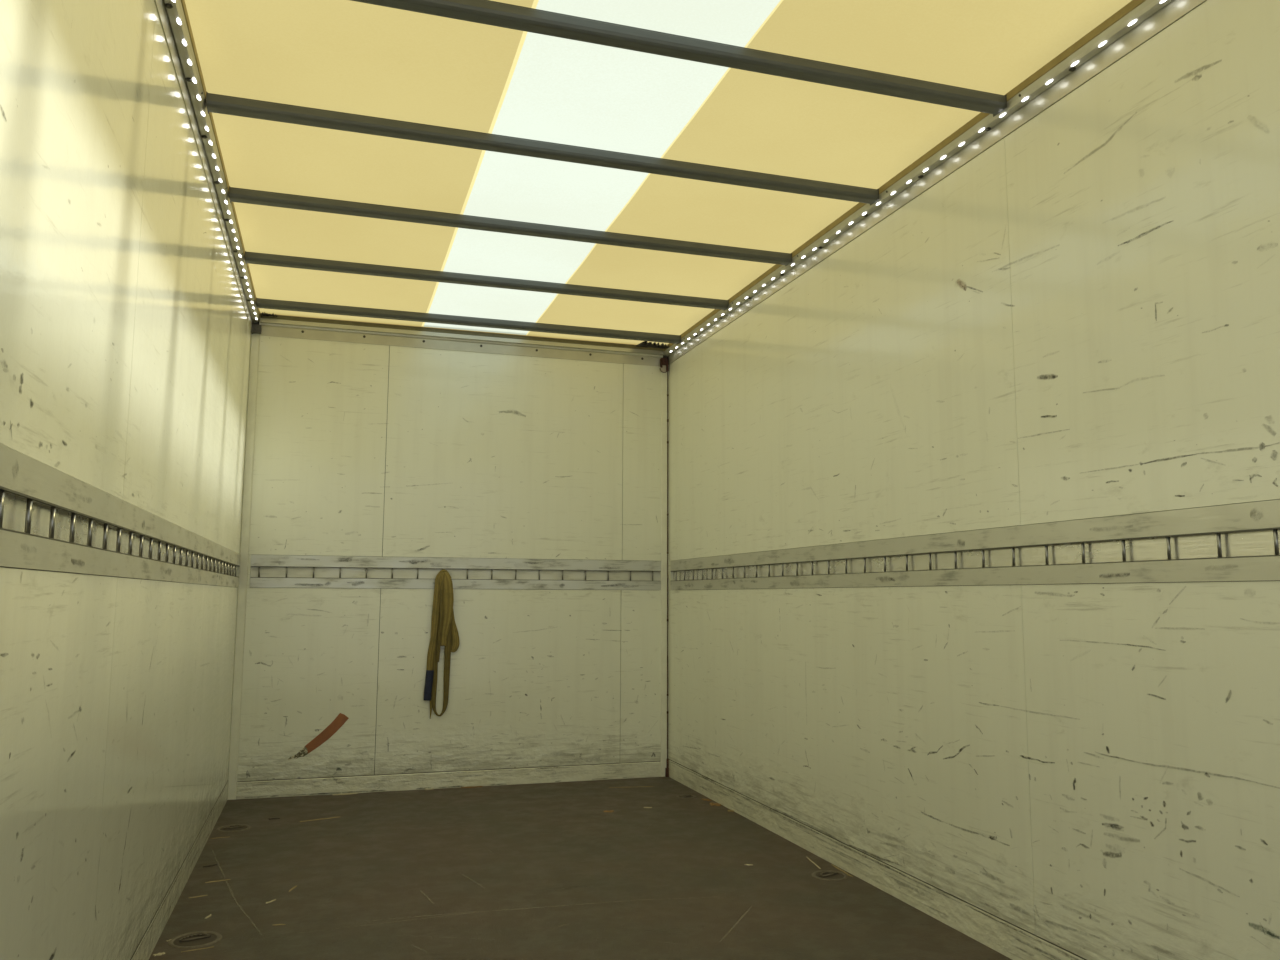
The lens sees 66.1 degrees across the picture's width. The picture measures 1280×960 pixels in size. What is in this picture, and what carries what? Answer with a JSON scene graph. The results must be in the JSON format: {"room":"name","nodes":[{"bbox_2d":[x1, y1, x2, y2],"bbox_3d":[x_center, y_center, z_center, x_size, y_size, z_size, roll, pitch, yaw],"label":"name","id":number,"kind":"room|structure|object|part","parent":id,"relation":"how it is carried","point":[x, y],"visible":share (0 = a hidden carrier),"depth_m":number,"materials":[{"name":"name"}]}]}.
{"room":"cargo truck interior","nodes":[
{"label":"cargo truck interior","id":0,"kind":"room"},
{"bbox_2d":[0,0,250,959],"bbox_3d":[-1.174,-0.014,2.110,0.051,2.660,6.900,2,-7,-17],"label":"wall","id":1,"kind":"structure","parent":0,"point":[125,332],"depth_m":2.14,"materials":[{"name":"grey"}]},
{"bbox_2d":[0,443,239,586],"bbox_3d":[-1.149,0.111,2.072,0.022,0.177,6.840,2,-7,-17],"label":"rail","id":2,"kind":"object","parent":1,"relation":"attached to","point":[51,519],"visible":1,"depth_m":1.98,"materials":[{"name":"metal"}]},
{"bbox_3d":[-0.952,0.042,1.463,0.008,0.060,0.008,2,-7,-17],"label":"rod","id":3,"kind":"part","parent":2,"relation":"part of","materials":[{"name":"metal"}]},
{"bbox_3d":[-0.996,0.059,1.601,0.008,0.060,0.008,2,-7,-17],"label":"rod","id":4,"kind":"part","parent":2,"relation":"part of","materials":[{"name":"metal"}]},
{"bbox_3d":[-1.040,0.075,1.738,0.008,0.060,0.008,2,-7,-17],"label":"rod","id":5,"kind":"part","parent":2,"relation":"part of","materials":[{"name":"metal"}]},
{"bbox_3d":[-1.083,0.091,1.876,0.008,0.060,0.008,2,-7,-17],"label":"rod","id":6,"kind":"part","parent":2,"relation":"part of","materials":[{"name":"metal"}]},
{"bbox_3d":[-1.127,0.107,2.014,0.008,0.060,0.008,2,-7,-17],"label":"rod","id":7,"kind":"part","parent":2,"relation":"part of","materials":[{"name":"metal"}]},
{"bbox_3d":[-1.170,0.123,2.151,0.008,0.060,0.008,2,-7,-17],"label":"rod","id":8,"kind":"part","parent":2,"relation":"part of","materials":[{"name":"metal"}]},
{"bbox_3d":[-1.214,0.139,2.289,0.008,0.060,0.008,2,-7,-17],"label":"rod","id":9,"kind":"part","parent":2,"relation":"part of","materials":[{"name":"metal"}]},
{"bbox_3d":[-1.258,0.155,2.426,0.008,0.060,0.008,2,-7,-17],"label":"rod","id":10,"kind":"part","parent":2,"relation":"part of","materials":[{"name":"metal"}]},
{"bbox_3d":[-1.301,0.172,2.564,0.008,0.060,0.008,2,-7,-17],"label":"rod","id":11,"kind":"part","parent":2,"relation":"part of","materials":[{"name":"metal"}]},
{"bbox_3d":[-1.345,0.188,2.701,0.008,0.060,0.008,2,-7,-17],"label":"rod","id":12,"kind":"part","parent":2,"relation":"part of","materials":[{"name":"metal"}]},
{"bbox_3d":[-1.388,0.204,2.839,0.008,0.060,0.008,2,-7,-17],"label":"rod","id":13,"kind":"part","parent":2,"relation":"part of","materials":[{"name":"metal"}]},
{"bbox_3d":[-1.432,0.220,2.977,0.008,0.060,0.008,2,-7,-17],"label":"rod","id":14,"kind":"part","parent":2,"relation":"part of","materials":[{"name":"metal"}]},
{"bbox_3d":[-1.476,0.236,3.114,0.008,0.060,0.008,2,-7,-17],"label":"rod","id":15,"kind":"part","parent":2,"relation":"part of","materials":[{"name":"metal"}]},
{"bbox_3d":[-1.519,0.252,3.252,0.008,0.060,0.008,2,-7,-17],"label":"rod","id":16,"kind":"part","parent":2,"relation":"part of","materials":[{"name":"metal"}]},
{"bbox_3d":[-1.563,0.269,3.389,0.008,0.060,0.008,2,-7,-17],"label":"rod","id":17,"kind":"part","parent":2,"relation":"part of","materials":[{"name":"metal"}]},
{"bbox_3d":[-1.606,0.285,3.527,0.008,0.060,0.008,2,-7,-17],"label":"rod","id":18,"kind":"part","parent":2,"relation":"part of","materials":[{"name":"metal"}]},
{"bbox_3d":[-1.650,0.301,3.664,0.008,0.060,0.008,2,-7,-17],"label":"rod","id":19,"kind":"part","parent":2,"relation":"part of","materials":[{"name":"metal"}]},
{"bbox_3d":[-1.694,0.317,3.802,0.008,0.060,0.008,2,-7,-17],"label":"rod","id":20,"kind":"part","parent":2,"relation":"part of","materials":[{"name":"metal"}]},
{"bbox_3d":[-1.737,0.333,3.939,0.008,0.060,0.008,2,-7,-17],"label":"rod","id":21,"kind":"part","parent":2,"relation":"part of","materials":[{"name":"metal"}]},
{"bbox_3d":[-1.781,0.349,4.077,0.008,0.060,0.008,2,-7,-17],"label":"rod","id":22,"kind":"part","parent":2,"relation":"part of","materials":[{"name":"metal"}]},
{"bbox_2d":[130,781,227,959],"bbox_3d":[-1.146,1.253,1.941,0.003,0.103,6.844,2,-7,-17],"label":"baseboard","id":23,"kind":"structure","parent":1,"relation":"attached to","point":[151,936],"depth_m":3.44,"materials":[{"name":"grey"}]},
{"bbox_2d":[154,0,259,329],"bbox_3d":[-1.131,-1.255,2.241,0.074,0.102,6.846,2,-7,-17],"label":"roof rail","id":24,"kind":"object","parent":1,"relation":"attached to","point":[164,8],"depth_m":3.22,"materials":[{"name":"metal"}]},
{"bbox_2d":[171,0,257,320],"bbox_3d":[-1.131,-1.250,2.322,0.014,0.018,6.600,2,-7,-17],"label":"led strip","id":25,"kind":"object","parent":1,"relation":"attached to","point":[175,4],"visible":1,"depth_m":3.23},
{"bbox_2d":[229,321,667,780],"bbox_3d":[-1.005,0.416,5.726,2.520,2.660,0.055,2,-7,-17],"label":"wall","id":26,"kind":"structure","parent":0,"point":[361,449],"depth_m":5.67,"materials":[{"name":"grey"}]},
{"bbox_2d":[228,335,259,799],"bbox_3d":[-2.149,0.439,5.334,0.045,2.513,0.006,2,-7,-17],"label":"trim","id":27,"kind":"structure","parent":26,"relation":"attached to","point":[255,339],"depth_m":5.33,"materials":[{"name":"paint"}]},
{"bbox_2d":[251,323,261,333],"bbox_3d":[-2.133,-0.840,5.464,0.050,0.054,0.030,2,-7,-17],"label":"bracket","id":28,"kind":"object","parent":26,"relation":"attached to","point":[256,329],"visible":1,"depth_m":5.46,"materials":[{"name":"metal"}]},
{"bbox_2d":[288,713,348,759],"bbox_3d":[-1.749,1.394,5.350,0.309,0.242,0.002,2,-7,-17],"label":"tape strip","id":29,"kind":"object","parent":26,"relation":"attached to","point":[341,718],"visible":1,"depth_m":5.36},
{"bbox_2d":[236,761,660,798],"bbox_3d":[-1.004,1.688,5.551,2.367,0.092,0.005,2,-7,-17],"label":"baseboard","id":30,"kind":"structure","parent":26,"relation":"attached to","point":[568,773],"depth_m":5.52,"materials":[{"name":"grey metal"}]},
{"bbox_2d":[250,555,660,589],"bbox_3d":[-0.997,0.542,5.698,2.353,0.177,0.022,2,-7,-17],"label":"rail","id":31,"kind":"object","parent":26,"relation":"attached to","point":[267,571],"visible":1,"depth_m":5.66,"materials":[{"name":"metal"}]},
{"bbox_2d":[424,569,459,718],"bbox_3d":[-1.121,0.928,5.580,0.192,0.839,0.047,2,-7,-17],"label":"strap","id":32,"kind":"object","parent":31,"relation":"hanging from","point":[444,632],"visible":1,"depth_m":5.58,"materials":[{"name":"yellow fabric"}]},
{"bbox_2d":[259,315,663,365],"bbox_3d":[-0.991,-0.820,5.845,2.380,0.116,0.053,2,-7,-17],"label":"trim","id":33,"kind":"structure","parent":26,"relation":"attached to","point":[279,326],"depth_m":5.80,"materials":[{"name":"metal"}]},
{"bbox_2d":[660,358,667,372],"bbox_3d":[0.151,-0.720,6.177,0.056,0.096,0.024,2,-7,-17],"label":"bracket","id":34,"kind":"object","parent":26,"relation":"attached to","point":[663,361],"visible":1,"depth_m":6.17,"materials":[{"name":"metal"}]},
{"bbox_2d":[661,356,668,776],"bbox_3d":[0.154,0.497,6.050,0.046,2.584,0.020,2,-7,-17],"label":"trim","id":35,"kind":"structure","parent":26,"relation":"attached to","point":[664,376],"depth_m":6.04,"materials":[{"name":"paint"}]},
{"bbox_2d":[149,777,1011,959],"bbox_3d":[0.018,1.380,2.324,2.522,0.051,6.900,2,-7,-17],"label":"floor","id":36,"kind":"structure","parent":0,"point":[535,871],"depth_m":3.66,"materials":[{"name":"brown wood"}]},
{"bbox_2d":[168,931,221,948],"bbox_3d":[-1.391,1.435,3.074,0.156,0.007,0.156,5,-8,-34],"label":"ring","id":37,"kind":"object","parent":36,"relation":"on","point":[197,939],"visible":1,"depth_m":3.07,"materials":[{"name":"metal"}]},
{"bbox_2d":[173,933,216,945],"bbox_3d":[-1.391,1.438,3.074,0.126,0.002,0.126,5,-8,-34],"label":"cup","id":38,"kind":"object","parent":37,"relation":"on","point":[187,939],"depth_m":3.07,"materials":[{"name":"metal"}]},
{"bbox_2d":[182,946,213,951],"bbox_3d":[-1.345,1.427,2.989,0.092,0.003,0.006,4,-8,-29],"label":"scratch","id":39,"kind":"object","parent":36,"relation":"on","point":[212,946],"visible":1,"depth_m":2.99},
{"bbox_2d":[216,824,250,831],"bbox_3d":[-1.879,1.608,4.546,0.150,0.007,0.150,5,-8,-34],"label":"ring","id":40,"kind":"object","parent":36,"relation":"on","point":[235,827],"visible":1,"depth_m":4.54,"materials":[{"name":"metal"}]},
{"bbox_2d":[220,826,247,830],"bbox_3d":[-1.879,1.611,4.546,0.120,0.002,0.120,5,-8,-34],"label":"cup","id":41,"kind":"object","parent":40,"relation":"on","point":[223,828],"depth_m":4.54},
{"bbox_2d":[300,816,339,821],"bbox_3d":[-1.539,1.633,4.733,0.193,0.004,0.012,5,-8,-33],"label":"wood splinter","id":42,"kind":"object","parent":36,"relation":"on","point":[339,816],"visible":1,"depth_m":4.73,"materials":[{"name":"wood"}]},
{"bbox_2d":[812,870,847,880],"bbox_3d":[0.737,1.531,3.812,0.140,0.007,0.140,5,-8,-34],"label":"ring","id":43,"kind":"object","parent":36,"relation":"on","point":[829,875],"visible":1,"depth_m":3.81,"materials":[{"name":"metal"}]},
{"bbox_2d":[816,872,843,878],"bbox_3d":[0.737,1.534,3.811,0.110,0.002,0.110,5,-8,-34],"label":"cup","id":44,"kind":"object","parent":43,"relation":"on","point":[819,875],"depth_m":3.81,"materials":[{"name":"metal"}]},
{"bbox_2d":[185,0,1131,344],"bbox_3d":[0.034,-1.256,2.618,2.420,0.005,6.860,2,-7,-17],"label":"ceiling","id":45,"kind":"structure","parent":0,"point":[346,56],"depth_m":3.28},
{"bbox_2d":[260,312,276,316],"bbox_3d":[-2.063,-0.916,5.458,0.093,0.022,0.057,2,-7,-17],"label":"torn sealant","id":46,"kind":"object","parent":45,"relation":"attached to","point":[262,313],"visible":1,"depth_m":5.45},
{"bbox_2d":[256,298,680,343],"bbox_3d":[-0.896,-0.888,5.548,2.371,0.042,0.064,2,-7,-17],"label":"bow","id":47,"kind":"object","parent":45,"relation":"attached to","point":[260,303],"visible":1,"depth_m":5.49,"materials":[{"name":"metal"}]},
{"bbox_2d":[245,251,728,310],"bbox_3d":[-0.674,-0.970,4.847,2.371,0.042,0.064,2,-7,-17],"label":"bow","id":48,"kind":"object","parent":45,"relation":"attached to","point":[250,257],"visible":1,"depth_m":4.79,"materials":[{"name":"metal"}]},
{"bbox_2d":[229,186,791,265],"bbox_3d":[-0.450,-1.053,4.141,2.371,0.042,0.064,2,-7,-17],"label":"bow","id":49,"kind":"object","parent":45,"relation":"attached to","point":[240,195],"visible":1,"depth_m":4.07,"materials":[{"name":"metal"}]},
{"bbox_2d":[206,92,878,205],"bbox_3d":[-0.226,-1.136,3.435,2.371,0.042,0.064,2,-7,-17],"label":"bow","id":50,"kind":"object","parent":45,"relation":"attached to","point":[215,103],"visible":1,"depth_m":3.36,"materials":[{"name":"metal"}]},
{"bbox_2d":[636,341,668,348],"bbox_3d":[0.085,-0.825,6.070,0.189,0.036,0.146,2,-7,-17],"label":"torn sealant","id":51,"kind":"object","parent":45,"relation":"attached to","point":[645,344],"visible":1,"depth_m":6.05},
{"bbox_2d":[351,0,1006,116],"bbox_3d":[-0.002,-1.219,2.728,2.371,0.042,0.064,2,-7,-17],"label":"bow","id":52,"kind":"object","parent":45,"relation":"attached to","point":[487,12],"visible":1,"depth_m":2.76,"materials":[{"name":"metal"}]},
{"bbox_2d":[668,0,1279,959],"bbox_3d":[1.217,0.084,2.857,0.055,2.660,6.900,2,-7,-17],"label":"wall","id":53,"kind":"structure","parent":0,"point":[1079,320],"depth_m":2.92,"materials":[{"name":"grey"}]},
{"bbox_2d":[669,759,1086,959],"bbox_3d":[1.198,1.349,2.672,0.003,0.103,6.844,2,-7,-17],"label":"baseboard","id":54,"kind":"structure","parent":53,"relation":"attached to","point":[1004,937],"depth_m":3.56,"materials":[{"name":"grey"}]},
{"bbox_2d":[666,0,1166,354],"bbox_3d":[1.157,-1.157,3.036,0.014,0.018,6.600,2,-7,-17],"label":"led strip","id":55,"kind":"object","parent":53,"relation":"attached to","point":[1156,3],"visible":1,"depth_m":3.27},
{"bbox_2d":[663,0,1206,364],"bbox_3d":[1.202,-1.159,2.969,0.074,0.102,6.846,2,-7,-17],"label":"roof rail","id":56,"kind":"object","parent":53,"relation":"attached to","point":[1168,12],"depth_m":3.25,"materials":[{"name":"metal"}]},
{"bbox_2d":[671,499,1279,589],"bbox_3d":[1.217,0.205,2.790,0.022,0.177,6.800,2,-7,-17],"label":"rail","id":57,"kind":"object","parent":53,"relation":"attached to","point":[1232,542],"visible":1,"depth_m":2.88,"materials":[{"name":"metal"}]},
{"bbox_3d":[0.923,0.316,3.704,0.008,0.060,0.008,2,-7,-17],"label":"rod","id":58,"kind":"part","parent":57,"relation":"part of","materials":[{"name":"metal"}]},
{"bbox_3d":[0.968,0.300,3.565,0.008,0.060,0.008,2,-7,-17],"label":"rod","id":59,"kind":"part","parent":57,"relation":"part of","materials":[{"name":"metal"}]},
{"bbox_3d":[1.012,0.283,3.426,0.008,0.060,0.008,2,-7,-17],"label":"rod","id":60,"kind":"part","parent":57,"relation":"part of","materials":[{"name":"metal"}]},
{"bbox_3d":[1.056,0.267,3.287,0.008,0.060,0.008,2,-7,-17],"label":"rod","id":61,"kind":"part","parent":57,"relation":"part of","materials":[{"name":"metal"}]},
{"bbox_3d":[1.100,0.251,3.148,0.008,0.060,0.008,2,-7,-17],"label":"rod","id":62,"kind":"part","parent":57,"relation":"part of","materials":[{"name":"metal"}]},
{"bbox_3d":[1.144,0.234,3.009,0.008,0.060,0.008,2,-7,-17],"label":"rod","id":63,"kind":"part","parent":57,"relation":"part of","materials":[{"name":"metal"}]},
{"bbox_3d":[1.188,0.218,2.870,0.008,0.060,0.008,2,-7,-17],"label":"rod","id":64,"kind":"part","parent":57,"relation":"part of","materials":[{"name":"metal"}]},
{"bbox_3d":[1.232,0.202,2.731,0.008,0.060,0.008,2,-7,-17],"label":"rod","id":65,"kind":"part","parent":57,"relation":"part of","materials":[{"name":"metal"}]},
{"bbox_3d":[1.276,0.185,2.592,0.008,0.060,0.008,2,-7,-17],"label":"rod","id":66,"kind":"part","parent":57,"relation":"part of","materials":[{"name":"metal"}]},
{"bbox_3d":[1.320,0.169,2.453,0.008,0.060,0.008,2,-7,-17],"label":"rod","id":67,"kind":"part","parent":57,"relation":"part of","materials":[{"name":"metal"}]},
{"bbox_3d":[1.364,0.153,2.314,0.008,0.060,0.008,2,-7,-17],"label":"rod","id":68,"kind":"part","parent":57,"relation":"part of","materials":[{"name":"metal"}]},
{"bbox_3d":[1.408,0.136,2.175,0.008,0.060,0.008,2,-7,-17],"label":"rod","id":69,"kind":"part","parent":57,"relation":"part of","materials":[{"name":"metal"}]}
]}

